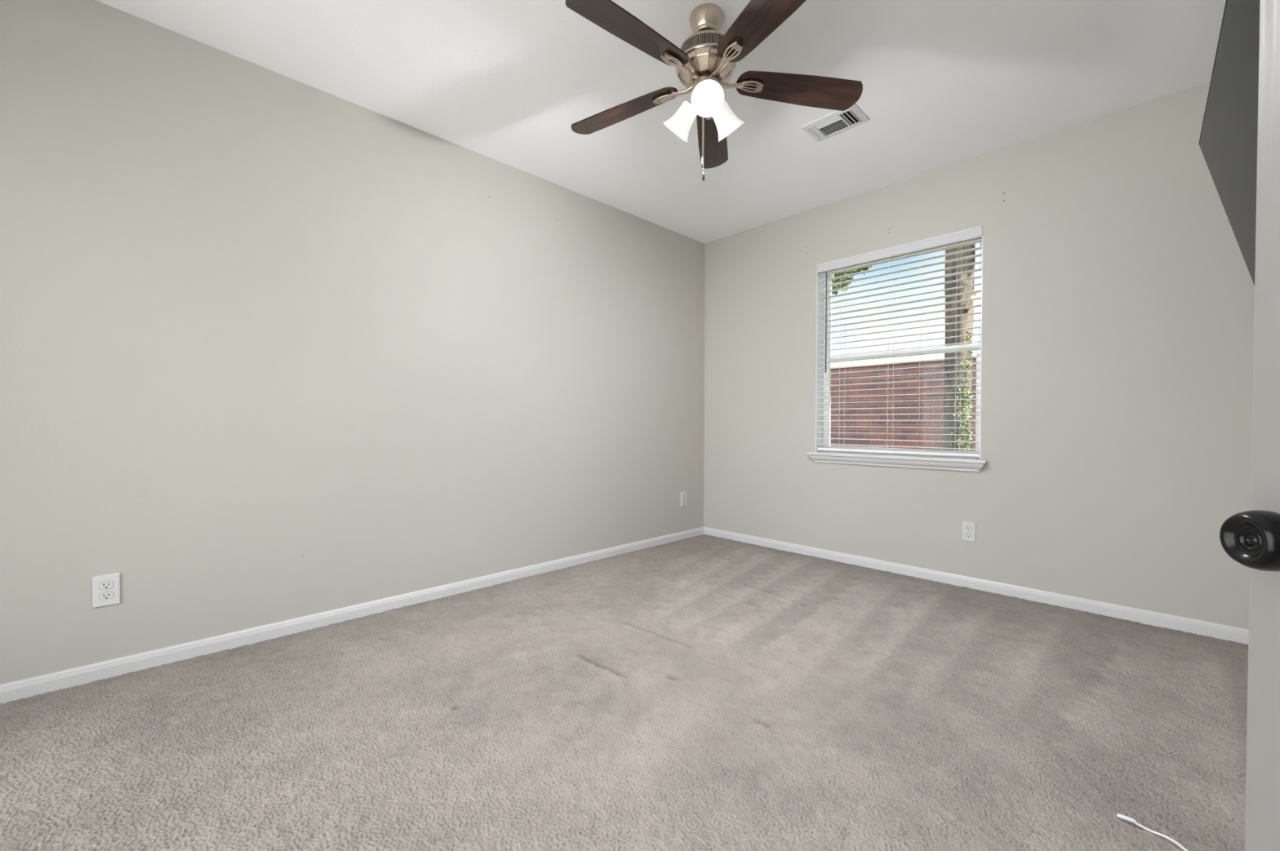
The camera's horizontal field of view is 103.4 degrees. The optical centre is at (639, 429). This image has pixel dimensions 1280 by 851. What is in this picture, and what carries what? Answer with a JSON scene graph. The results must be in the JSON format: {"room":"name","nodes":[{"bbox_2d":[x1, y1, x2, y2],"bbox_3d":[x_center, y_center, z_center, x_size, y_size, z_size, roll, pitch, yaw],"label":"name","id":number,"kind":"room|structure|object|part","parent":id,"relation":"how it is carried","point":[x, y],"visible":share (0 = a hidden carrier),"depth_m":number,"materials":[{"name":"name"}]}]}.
{"room":"empty bedroom","nodes":[
{"label":"empty bedroom","id":0,"kind":"room"},
{"bbox_2d":[0,0,705,684],"bbox_3d":[-1.107,-0.175,2.749,4.454,2.740,0.151,-1,1,-44],"label":"wall","id":1,"kind":"structure","parent":0,"point":[275,347],"depth_m":2.19,"materials":[{"name":"grey paint"}]},
{"bbox_2d":[92,573,119,608],"bbox_3d":[-1.941,0.586,1.837,0.069,0.113,0.008,-1,1,-44],"label":"power outlet","id":2,"kind":"object","parent":1,"relation":"attached to","point":[105,588],"visible":1,"depth_m":1.83,"materials":[{"name":"white plastic"}]},
{"bbox_2d":[99,581,113,589],"bbox_3d":[-1.939,0.566,1.835,0.034,0.026,0.002,-1,1,-44],"label":"receptacle","id":3,"kind":"object","parent":2,"relation":"attached to","point":[103,584],"depth_m":1.83,"materials":[{"name":"grey plastic"}]},
{"bbox_2d":[99,591,113,600],"bbox_3d":[-1.939,0.605,1.835,0.034,0.026,0.002,-1,1,-44],"label":"receptacle","id":4,"kind":"object","parent":2,"relation":"attached to","point":[104,596],"depth_m":1.83,"materials":[{"name":"grey plastic"}]},
{"bbox_2d":[0,527,703,703],"bbox_3d":[-1.000,0.875,2.757,4.304,0.081,0.012,-1,1,-44],"label":"baseboard","id":5,"kind":"structure","parent":1,"relation":"attached to","point":[40,685],"depth_m":2.19,"materials":[{"name":"white wood"}]},
{"bbox_2d":[680,491,686,506],"bbox_3d":[0.353,0.560,4.072,0.069,0.113,0.008,-1,1,-44],"label":"power outlet","id":6,"kind":"object","parent":1,"relation":"attached to","point":[683,495],"visible":1,"depth_m":4.07,"materials":[{"name":"grey plastic"}]},
{"bbox_2d":[0,534,1248,850],"bbox_3d":[0.123,0.919,1.605,4.304,0.024,3.228,-1,1,-44],"label":"floor","id":7,"kind":"structure","parent":0,"point":[703,692],"depth_m":1.53,"materials":[{"name":"carpet"}]},
{"bbox_2d":[1116,813,1188,850],"bbox_3d":[1.228,0.917,1.006,0.056,0.013,0.429,0,1,-31],"label":"cable","id":8,"kind":"object","parent":7,"relation":"on","point":[1121,816],"visible":1,"depth_m":1.16,"materials":[{"name":"white plastic"}]},
{"bbox_2d":[95,0,1226,244],"bbox_3d":[0.130,-1.586,1.574,4.604,0.120,3.528,-1,1,-44],"label":"ceiling","id":9,"kind":"structure","parent":0,"point":[945,82],"depth_m":2.17,"materials":[{"name":"white paint"}]},
{"bbox_2d":[565,0,862,181],"bbox_3d":[0.208,-1.230,1.847,1.117,0.598,1.153,-1,1,-44],"label":"ceiling fan","id":10,"kind":"object","parent":9,"relation":"hanging from","point":[705,63],"visible":1,"depth_m":1.83,"materials":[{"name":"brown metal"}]},
{"bbox_3d":[-0.069,-1.288,2.051,0.485,0.050,0.127,1,1,30],"label":"blade","id":11,"kind":"part","parent":10,"relation":"part of","materials":[{"name":"brown wood"}]},
{"bbox_3d":[-0.023,-1.283,1.630,0.485,0.050,0.127,0,1,-42],"label":"blade","id":12,"kind":"part","parent":10,"relation":"part of","materials":[{"name":"brown wood"}]},
{"bbox_3d":[0.158,-1.174,1.932,0.135,0.136,0.115,1,1,34],"label":"lamp shade","id":13,"kind":"part","parent":10,"relation":"part of","materials":[{"name":"white glass"}]},
{"bbox_3d":[0.174,-1.316,1.866,0.076,0.051,0.058,0,1,-5],"label":"motor panel","id":14,"kind":"part","parent":10,"relation":"part of","materials":[{"name":"silver metal"}]},
{"bbox_3d":[0.235,-1.114,1.895,0.004,0.177,0.004,0,1,-14],"label":"pull chain","id":15,"kind":"part","parent":10,"relation":"part of","materials":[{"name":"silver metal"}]},
{"bbox_3d":[0.228,-1.315,1.804,0.058,0.051,0.076,0,1,13],"label":"motor panel","id":16,"kind":"part","parent":10,"relation":"part of","materials":[{"name":"silver metal"}]},
{"bbox_3d":[0.238,-1.081,1.887,0.004,0.242,0.004,0,1,16],"label":"pull chain","id":17,"kind":"part","parent":10,"relation":"part of","materials":[{"name":"silver metal"}]},
{"bbox_3d":[0.238,-1.187,1.783,0.051,0.059,0.055,1,1,40],"label":"bulb","id":18,"kind":"part","parent":10,"relation":"part of","materials":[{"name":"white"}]},
{"bbox_3d":[0.236,-1.172,1.771,0.115,0.136,0.135,0,1,4],"label":"lamp shade","id":19,"kind":"part","parent":10,"relation":"part of","materials":[{"name":"white glass"}]},
{"bbox_3d":[0.317,-1.289,2.225,0.127,0.050,0.485,0,1,12],"label":"blade","id":20,"kind":"part","parent":10,"relation":"part of","materials":[{"name":"brown wood"}]},
{"bbox_3d":[0.304,-1.315,1.836,0.076,0.051,0.058,1,1,31],"label":"motor panel","id":21,"kind":"part","parent":10,"relation":"part of","materials":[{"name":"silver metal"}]},
{"bbox_3d":[0.330,-1.174,1.930,0.135,0.136,0.115,0,1,-33],"label":"lamp shade","id":22,"kind":"part","parent":10,"relation":"part of","materials":[{"name":"white glass"}]},
{"bbox_3d":[0.392,-1.280,1.544,0.127,0.050,0.485,0,1,-24],"label":"blade","id":23,"kind":"part","parent":10,"relation":"part of","materials":[{"name":"brown wood"}]},
{"bbox_3d":[0.602,-1.284,1.912,0.485,0.050,0.127,0,1,-6],"label":"blade","id":24,"kind":"part","parent":10,"relation":"part of","materials":[{"name":"brown wood"}]},
{"bbox_2d":[800,103,870,142],"bbox_3d":[0.978,-1.530,2.531,0.186,0.012,0.274,-1,1,-44],"label":"ceiling vent","id":25,"kind":"object","parent":9,"relation":"in","point":[837,122],"visible":0.98,"depth_m":2.52,"materials":[{"name":"white metal"}]},
{"bbox_2d":[703,82,1254,629],"bbox_3d":[1.720,-0.172,3.146,0.151,2.740,3.528,-1,1,-44],"label":"wall","id":26,"kind":"structure","parent":0,"point":[1118,287],"depth_m":2.61,"materials":[{"name":"grey paint"}]},
{"bbox_2d":[806,226,987,471],"bbox_3d":[1.609,-0.458,3.222,0.200,1.376,1.054,-1,1,-44],"label":"window","id":27,"kind":"structure","parent":26,"relation":"in","point":[907,460],"depth_m":3.30,"materials":[{"name":"white plastic"}]},
{"bbox_3d":[1.554,0.199,3.178,0.050,0.064,1.054,-1,1,-44],"label":"sill","id":28,"kind":"part","parent":27,"relation":"part of","materials":[{"name":"white wood"}]},
{"bbox_2d":[816,226,982,457],"bbox_3d":[1.595,-0.495,3.203,0.070,1.289,0.975,-1,1,-44],"label":"window blind","id":29,"kind":"object","parent":27,"relation":"attached to","point":[969,235],"visible":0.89,"depth_m":3.14,"materials":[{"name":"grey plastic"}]},
{"bbox_3d":[1.355,-0.484,3.422,0.002,1.231,0.002,-1,1,-44],"label":"ladder cord","id":30,"kind":"part","parent":29,"relation":"part of","materials":[{"name":"white fabric"}]},
{"bbox_3d":[1.401,-0.484,3.450,0.002,1.231,0.002,-1,1,-44],"label":"ladder cord","id":31,"kind":"part","parent":29,"relation":"part of","materials":[{"name":"white fabric"}]},
{"bbox_3d":[1.573,-0.480,3.198,0.002,1.231,0.002,-1,1,-44],"label":"ladder cord","id":32,"kind":"part","parent":29,"relation":"part of","materials":[{"name":"white fabric"}]},
{"bbox_3d":[1.619,-0.480,3.227,0.002,1.231,0.002,-1,1,-44],"label":"ladder cord","id":33,"kind":"part","parent":29,"relation":"part of","materials":[{"name":"white fabric"}]},
{"bbox_3d":[1.599,0.141,3.216,0.048,0.016,0.961,-1,1,-44],"label":"rail","id":34,"kind":"part","parent":29,"relation":"part of","materials":[{"name":"white plastic"}]},
{"bbox_3d":[1.602,-1.118,3.200,0.052,0.044,0.961,-1,1,-44],"label":"head rail","id":35,"kind":"part","parent":29,"relation":"part of","materials":[{"name":"white"}]},
{"bbox_3d":[1.700,-0.576,3.063,0.004,1.030,0.003,-1,1,-44],"label":"lift cord","id":36,"kind":"part","parent":29,"relation":"part of","materials":[{"name":"white fabric"}]},
{"bbox_3d":[1.834,-0.476,2.930,0.002,1.231,0.002,-1,1,-44],"label":"ladder cord","id":37,"kind":"part","parent":29,"relation":"part of","materials":[{"name":"white fabric"}]},
{"bbox_3d":[1.880,-0.476,2.959,0.002,1.231,0.002,-1,1,-44],"label":"ladder cord","id":38,"kind":"part","parent":29,"relation":"part of","materials":[{"name":"white fabric"}]},
{"bbox_3d":[1.667,-0.489,3.274,0.043,1.306,0.971,-1,1,-44],"label":"frame","id":39,"kind":"part","parent":27,"relation":"part of","materials":[{"name":"white plastic"}]},
{"bbox_3d":[1.658,-0.180,3.269,0.022,0.656,0.937,-1,1,-44],"label":"sash","id":40,"kind":"part","parent":27,"relation":"part of","materials":[{"name":"white plastic"}]},
{"bbox_3d":[1.675,-0.795,3.277,0.018,0.650,0.937,-1,1,-44],"label":"sash","id":41,"kind":"part","parent":27,"relation":"part of","materials":[{"name":"white plastic"}]},
{"bbox_2d":[961,520,976,542],"bbox_3d":[1.875,0.582,2.881,0.008,0.113,0.069,-1,1,-44],"label":"power outlet","id":42,"kind":"object","parent":26,"relation":"attached to","point":[968,529],"visible":1,"depth_m":2.88,"materials":[{"name":"grey plastic"}]},
{"bbox_2d":[964,525,972,530],"bbox_3d":[1.873,0.563,2.879,0.002,0.026,0.034,-1,1,-44],"label":"receptacle","id":43,"kind":"object","parent":42,"relation":"attached to","point":[966,527],"depth_m":2.88,"materials":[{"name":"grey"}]},
{"bbox_2d":[964,533,972,537],"bbox_3d":[1.873,0.602,2.879,0.002,0.026,0.034,-1,1,-44],"label":"receptacle","id":44,"kind":"object","parent":42,"relation":"attached to","point":[966,535],"depth_m":2.88,"materials":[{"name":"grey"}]},
{"bbox_2d":[703,527,1248,644],"bbox_3d":[1.660,0.878,3.103,0.012,0.081,3.228,-1,1,-44],"label":"baseboard","id":45,"kind":"structure","parent":26,"relation":"attached to","point":[1221,632],"depth_m":2.71,"materials":[{"name":"white wood"}]},
{"bbox_3d":[1.304,-0.138,0.382,4.304,2.740,0.150,-1,1,-44],"label":"wall","id":46,"kind":"structure","parent":0,"visible":0},
{"bbox_2d":[1198,0,1260,285],"bbox_3d":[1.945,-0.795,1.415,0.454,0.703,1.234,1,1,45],"label":"television","id":47,"kind":"object","parent":46,"relation":"attached to","point":[1228,140],"visible":0.46,"depth_m":1.57,"materials":[{"name":"black"}]},
{"bbox_2d":[1219,0,1279,850],"bbox_3d":[0.559,-0.088,0.112,0.158,2.018,0.773,0,1,9],"label":"door","id":48,"kind":"structure","parent":46,"relation":"in","point":[1251,538],"depth_m":0.48,"materials":[{"name":"grey paint"}]},
{"bbox_3d":[0.561,0.097,0.440,0.061,0.062,0.062,0,1,9],"label":"knob","id":49,"kind":"part","parent":48,"relation":"part of","materials":[{"name":"black metal"}]},
{"label":"outside","id":50,"kind":"structure","parent":0,"visible":0},
{"bbox_3d":[1.484,1.191,5.654,50.000,0.150,34.000,-1,1,-44],"label":"ground","id":51,"kind":"structure","parent":50,"visible":0},
{"bbox_2d":[831,266,872,295],"bbox_3d":[3.144,-2.003,10.473,1.700,6.142,3.194,0,1,-29],"label":"tree","id":52,"kind":"object","parent":51,"relation":"on","point":[845,285],"visible":0.08,"depth_m":9.64,"materials":[{"name":"green plant"}]},
{"bbox_2d":[830,351,976,451],"bbox_3d":[3.607,-0.007,7.984,0.390,2.200,14.200,-1,1,-44],"label":"fence","id":53,"kind":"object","parent":51,"relation":"on","point":[854,426],"visible":0.13,"depth_m":7.56,"materials":[{"name":"red brick"}]},
{"bbox_3d":[3.610,-1.047,7.971,0.390,0.120,14.200,-1,1,-44],"label":"eave trim","id":54,"kind":"part","parent":53,"relation":"part of","materials":[{"name":"white wood"}]},
{"bbox_2d":[943,244,977,451],"bbox_3d":[3.689,-1.936,4.584,2.558,6.144,4.443,-1,1,-44],"label":"tree","id":55,"kind":"object","parent":51,"relation":"on","point":[970,317],"visible":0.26,"depth_m":5.12,"materials":[{"name":"green plant"}]}
]}

